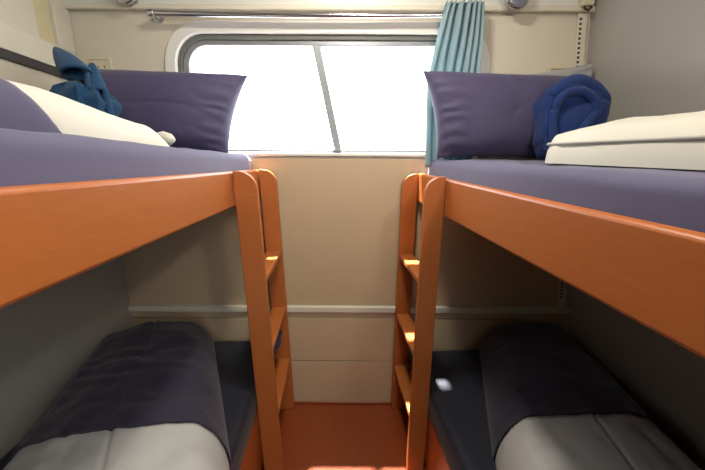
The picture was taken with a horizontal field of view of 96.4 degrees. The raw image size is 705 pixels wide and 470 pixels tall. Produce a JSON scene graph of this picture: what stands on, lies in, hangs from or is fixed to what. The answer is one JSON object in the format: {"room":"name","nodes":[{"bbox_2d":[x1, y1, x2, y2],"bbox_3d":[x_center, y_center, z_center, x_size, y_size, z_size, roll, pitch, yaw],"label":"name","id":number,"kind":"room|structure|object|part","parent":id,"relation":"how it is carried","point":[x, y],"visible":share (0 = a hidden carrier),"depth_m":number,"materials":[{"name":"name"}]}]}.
{"room":"train carriage","nodes":[
{"label":"train carriage","id":0,"kind":"room"},
{"bbox_2d":[0,58,132,458],"bbox_3d":[-1.138,0.023,0.466,0.188,2.260,2.120,-1,13,-4],"label":"wall","id":1,"kind":"structure","parent":0,"point":[47,335],"depth_m":1.13,"materials":[{"name":"grey plastic"}]},
{"bbox_2d":[0,0,38,37],"bbox_3d":[-1.105,-0.790,0.182,0.011,0.548,1.918,-1,13,-4],"label":"trim","id":2,"kind":"structure","parent":1,"relation":"attached to","point":[20,14],"depth_m":1.10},
{"bbox_2d":[0,48,64,78],"bbox_3d":[-1.112,-0.444,0.343,0.012,0.029,2.080,-1,13,-4],"label":"trim","id":3,"kind":"structure","parent":1,"relation":"attached to","point":[4,54],"depth_m":1.13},
{"bbox_2d":[0,21,75,67],"bbox_3d":[-1.109,-0.499,0.330,0.018,0.085,2.080,-1,13,-4],"label":"trim","id":4,"kind":"structure","parent":1,"relation":"attached to","point":[12,39],"depth_m":1.12,"materials":[{"name":"beige plastic"}]},
{"bbox_2d":[32,0,55,44],"bbox_3d":[-1.176,-1.008,1.156,0.006,0.548,0.074,-1,13,-4],"label":"trim","id":5,"kind":"structure","parent":1,"relation":"attached to","point":[41,7],"depth_m":1.20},
{"bbox_2d":[48,0,75,53],"bbox_3d":[-1.174,-1.026,1.233,0.020,0.548,0.084,-1,13,-4],"label":"trim","id":6,"kind":"structure","parent":1,"relation":"attached to","point":[60,16],"depth_m":1.26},
{"bbox_3d":[-1.084,0.574,0.572,0.078,1.140,2.079,-1,13,-4],"label":"lining panel","id":7,"kind":"part","parent":1,"relation":"part of","materials":[{"name":"grey paint"}]},
{"bbox_2d":[0,170,260,308],"bbox_3d":[-0.696,-0.010,0.474,0.688,0.146,1.950,-1,13,-4],"label":"bunk","id":8,"kind":"object","parent":1,"relation":"attached to","point":[51,234],"visible":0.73,"depth_m":0.41,"materials":[{"name":"orange paint"}]},
{"bbox_2d":[0,128,252,186],"bbox_3d":[-0.711,-0.076,0.470,0.662,0.156,1.924,-1,13,-4],"label":"mattress","id":9,"kind":"object","parent":8,"relation":"on","point":[26,157],"visible":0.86,"depth_m":0.47,"materials":[{"name":"purple fabric"}]},
{"bbox_2d":[49,47,121,116],"bbox_3d":[-0.829,-0.420,0.983,0.169,0.307,0.124,-1,13,-4],"label":"folded towel","id":10,"kind":"object","parent":9,"relation":"on","point":[94,93],"visible":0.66,"depth_m":0.94,"materials":[{"name":"blue fabric"}]},
{"bbox_2d":[0,78,174,146],"bbox_3d":[-0.696,-0.148,0.257,0.585,0.096,1.287,-1,13,-4],"label":"duvet","id":11,"kind":"object","parent":9,"relation":"on","point":[23,107],"visible":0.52,"depth_m":0.50,"materials":[{"name":"white fabric"}]},
{"bbox_2d":[83,69,247,152],"bbox_3d":[-0.742,-0.477,1.222,0.662,0.314,0.204,0,13,-2],"label":"bed pillow","id":12,"kind":"object","parent":9,"relation":"on","point":[197,109],"visible":0.51,"depth_m":1.15,"materials":[{"name":"purple fabric"}]},
{"bbox_2d":[69,11,589,401],"bbox_3d":[0.001,-0.193,1.504,2.680,2.280,0.100,0,13,0],"label":"wall","id":13,"kind":"structure","parent":0,"point":[340,216],"depth_m":1.53,"materials":[{"name":"beige plastic"}]},
{"bbox_2d":[87,57,113,69],"bbox_3d":[-1.071,-0.703,1.343,0.100,0.095,0.014,0,13,0],"label":"power outlet","id":14,"kind":"object","parent":13,"relation":"attached to","point":[101,63],"visible":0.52,"depth_m":1.33,"materials":[{"name":"beige plastic"}]},
{"bbox_3d":[-1.071,-0.703,1.345,0.082,0.077,0.010,0,13,0],"label":"plate","id":15,"kind":"part","parent":14,"relation":"part of","materials":[{"name":"beige plastic"}]},
{"bbox_2d":[116,0,138,4],"bbox_3d":[-0.895,-0.962,1.249,0.100,0.100,0.060,0,13,0],"label":"reading lamp","id":16,"kind":"object","parent":13,"relation":"attached to","point":[125,2],"visible":1,"depth_m":1.24,"materials":[{"name":"silver metal"}]},
{"bbox_2d":[147,9,442,23],"bbox_3d":[-0.172,-0.890,1.274,1.302,0.044,0.064,0,13,0],"label":"curtain rod","id":17,"kind":"object","parent":13,"relation":"attached to","point":[158,16],"visible":0.85,"depth_m":1.25,"materials":[{"name":"silver metal"}]},
{"bbox_3d":[-0.170,-0.880,1.259,1.250,0.027,0.021,0,13,0],"label":"rod","id":18,"kind":"part","parent":17,"relation":"part of","materials":[{"name":"silver metal"}]},
{"bbox_2d":[425,0,484,166],"bbox_3d":[0.412,-0.607,1.296,0.211,0.644,0.048,0,13,0],"label":"curtain","id":19,"kind":"object","parent":17,"relation":"hanging from","point":[459,42],"visible":0.52,"depth_m":1.26,"materials":[{"name":"teal fabric"}]},
{"bbox_2d":[66,0,578,5],"bbox_3d":[0.006,-1.116,1.252,2.680,0.367,0.014,0,13,0],"label":"trim","id":20,"kind":"structure","parent":13,"relation":"attached to","point":[317,2],"depth_m":1.28,"materials":[{"name":"white paint"}]},
{"bbox_2d":[165,20,489,156],"bbox_3d":[-0.107,-0.626,1.394,1.380,0.543,0.077,0,13,0],"label":"window","id":21,"kind":"structure","parent":13,"relation":"in","point":[189,41],"depth_m":1.33,"materials":[{"name":"white paint"}]},
{"bbox_3d":[-0.107,-0.607,1.409,1.248,0.456,0.055,0,13,0],"label":"frame","id":22,"kind":"part","parent":21,"relation":"part of","materials":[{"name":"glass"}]},
{"bbox_2d":[64,3,594,13],"bbox_3d":[0.005,-0.926,1.288,2.680,0.021,0.026,0,13,0],"label":"trim","id":23,"kind":"structure","parent":13,"relation":"attached to","point":[69,6],"depth_m":1.28,"materials":[{"name":"silver metal"}]},
{"bbox_3d":[-0.055,0.004,1.505,2.230,0.716,0.008,0,13,0],"label":"panel","id":24,"kind":"part","parent":13,"relation":"part of","materials":[{"name":"beige plastic"}]},
{"bbox_3d":[-0.039,0.778,1.676,2.270,0.245,0.012,0,13,0],"label":"panel","id":25,"kind":"part","parent":13,"relation":"part of","materials":[{"name":"beige paint"}]},
{"bbox_2d":[294,401,390,404],"bbox_3d":[-0.030,0.903,1.701,2.290,0.014,0.018,0,13,0],"label":"baseboard","id":26,"kind":"structure","parent":13,"relation":"attached to","point":[295,402],"depth_m":1.69,"materials":[{"name":"brown wood"}]},
{"bbox_2d":[128,304,570,313],"bbox_3d":[-0.037,0.371,1.579,2.270,0.034,0.024,0,13,0],"label":"trim","id":27,"kind":"structure","parent":13,"relation":"attached to","point":[132,307],"depth_m":1.57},
{"bbox_3d":[-0.037,0.402,1.592,2.270,0.032,0.012,0,13,0],"label":"panel","id":28,"kind":"part","parent":13,"relation":"part of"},
{"bbox_3d":[-0.038,0.538,1.622,2.270,0.238,0.012,0,13,0],"label":"panel","id":29,"kind":"part","parent":13,"relation":"part of","materials":[{"name":"beige plastic"}]},
{"bbox_2d":[504,0,528,9],"bbox_3d":[0.647,-0.944,1.251,0.100,0.100,0.060,0,13,0],"label":"reading lamp","id":30,"kind":"object","parent":13,"relation":"attached to","point":[511,4],"visible":1,"depth_m":1.23,"materials":[{"name":"silver metal"}]},
{"bbox_2d":[547,67,571,71],"bbox_3d":[0.881,-0.667,1.349,0.100,0.093,0.014,0,13,0],"label":"power outlet","id":31,"kind":"object","parent":13,"relation":"attached to","point":[549,69],"visible":0.24,"depth_m":1.33,"materials":[{"name":"beige plastic"}]},
{"bbox_2d":[558,13,586,306],"bbox_3d":[0.996,-0.276,1.437,0.144,1.302,0.013,0,13,0],"label":"trim","id":32,"kind":"structure","parent":13,"relation":"attached to","point":[581,25],"depth_m":1.32,"materials":[{"name":"plastic"}]},
{"bbox_2d":[578,0,594,11],"bbox_3d":[0.940,-0.937,1.264,0.044,0.084,0.038,0,13,0],"label":"wall latch","id":33,"kind":"structure","parent":13,"relation":"attached to","point":[585,4],"depth_m":1.26,"materials":[{"name":"beige plastic"}]},
{"bbox_2d":[261,404,427,469],"bbox_3d":[0.141,1.233,0.354,2.800,0.040,3.200,-1,13,-4],"label":"floor","id":34,"kind":"structure","parent":0,"point":[313,436],"depth_m":1.50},
{"bbox_2d":[240,410,262,469],"bbox_3d":[-0.693,0.982,0.686,0.703,0.297,1.930,-1,13,-4],"label":"bunk","id":35,"kind":"object","parent":34,"relation":"on","point":[253,456],"visible":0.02,"depth_m":1.22,"materials":[{"name":"orange paint"}]},
{"bbox_2d":[0,341,257,469],"bbox_3d":[-0.688,0.778,0.654,0.710,0.113,1.910,-1,13,-4],"label":"mattress","id":36,"kind":"object","parent":35,"relation":"on","point":[234,359],"visible":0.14,"depth_m":1.21,"materials":[{"name":"fabric"}]},
{"bbox_2d":[3,321,231,469],"bbox_3d":[-0.651,0.570,0.856,0.574,0.215,1.288,-6,14,-26],"label":"duvet","id":37,"kind":"object","parent":36,"relation":"on","point":[148,396],"visible":1,"depth_m":0.86,"materials":[{"name":"purple fabric"}]},
{"bbox_2d":[273,330,281,353],"bbox_3d":[-0.391,0.479,1.461,0.118,0.144,0.150,-1,13,-4],"label":"folded towel","id":38,"kind":"object","parent":36,"relation":"on","point":[278,342],"visible":0.21,"depth_m":1.45,"materials":[{"name":"blue fabric"}]},
{"bbox_2d":[232,169,294,469],"bbox_3d":[-0.348,0.353,1.346,0.075,1.238,0.402,-2,13,-4],"label":"ladder","id":39,"kind":"object","parent":34,"relation":"on","point":[273,382],"visible":1,"depth_m":1.21,"materials":[{"name":"orange paint"}]},
{"bbox_2d":[391,174,445,469],"bbox_3d":[0.260,0.359,1.373,0.072,1.222,0.368,0,13,-4],"label":"ladder","id":40,"kind":"object","parent":34,"relation":"on","point":[413,393],"visible":1,"depth_m":1.27,"materials":[{"name":"orange paint"}]},
{"bbox_2d":[408,364,449,469],"bbox_3d":[0.734,0.991,0.773,0.755,0.257,1.900,-1,13,-4],"label":"bunk","id":41,"kind":"object","parent":34,"relation":"on","point":[434,457],"visible":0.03,"depth_m":1.26,"materials":[{"name":"orange paint"}]},
{"bbox_2d":[409,350,704,469],"bbox_3d":[0.731,0.814,0.721,0.768,0.110,1.828,-1,13,-4],"label":"mattress","id":42,"kind":"object","parent":41,"relation":"on","point":[457,412],"visible":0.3,"depth_m":1.20,"materials":[{"name":"fabric"}]},
{"bbox_2d":[478,322,700,469],"bbox_3d":[0.674,0.591,1.014,0.591,0.205,1.271,2,13,9],"label":"duvet","id":43,"kind":"object","parent":42,"relation":"on","point":[551,405],"visible":1,"depth_m":0.95,"materials":[{"name":"purple fabric"}]},
{"bbox_2d":[567,0,704,467],"bbox_3d":[1.238,0.013,0.569,0.457,2.260,2.000,-1,13,-4],"label":"wall","id":44,"kind":"structure","parent":0,"point":[649,55],"depth_m":1.13,"materials":[{"name":"grey plastic"}]},
{"bbox_2d":[417,173,704,358],"bbox_3d":[0.699,0.029,0.554,0.685,0.220,1.905,-1,13,-4],"label":"bunk","id":45,"kind":"object","parent":44,"relation":"attached to","point":[652,274],"visible":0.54,"depth_m":0.45,"materials":[{"name":"orange paint"}]},
{"bbox_2d":[428,159,704,232],"bbox_3d":[0.715,-0.027,0.529,0.656,0.218,1.827,-1,13,-4],"label":"mattress","id":46,"kind":"object","parent":45,"relation":"on","point":[672,197],"visible":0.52,"depth_m":0.50,"materials":[{"name":"purple fabric"}]},
{"bbox_2d":[423,71,566,157],"bbox_3d":[0.594,-0.456,1.211,0.662,0.325,0.198,-1,13,-4],"label":"bed pillow","id":47,"kind":"object","parent":46,"relation":"on","point":[476,114],"visible":0.71,"depth_m":1.13,"materials":[{"name":"purple fabric"}]},
{"bbox_2d":[478,63,592,158],"bbox_3d":[0.753,-0.509,1.302,0.539,0.381,0.045,-1,13,-4],"label":"bed pillow","id":48,"kind":"object","parent":46,"relation":"on","point":[584,69],"visible":0.12,"depth_m":1.27,"materials":[{"name":"white fabric"}]},
{"bbox_2d":[533,74,611,159],"bbox_3d":[0.762,-0.397,1.093,0.245,0.298,0.155,-1,13,-4],"label":"folded towel","id":49,"kind":"object","parent":46,"relation":"on","point":[576,101],"visible":0.7,"depth_m":1.05,"materials":[{"name":"blue fabric"}]},
{"bbox_2d":[545,110,704,169],"bbox_3d":[0.754,-0.119,0.351,0.540,0.138,1.100,-1,13,-4],"label":"duvet","id":50,"kind":"object","parent":46,"relation":"on","point":[672,141],"visible":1,"depth_m":0.54,"materials":[{"name":"white fabric"}]}
]}

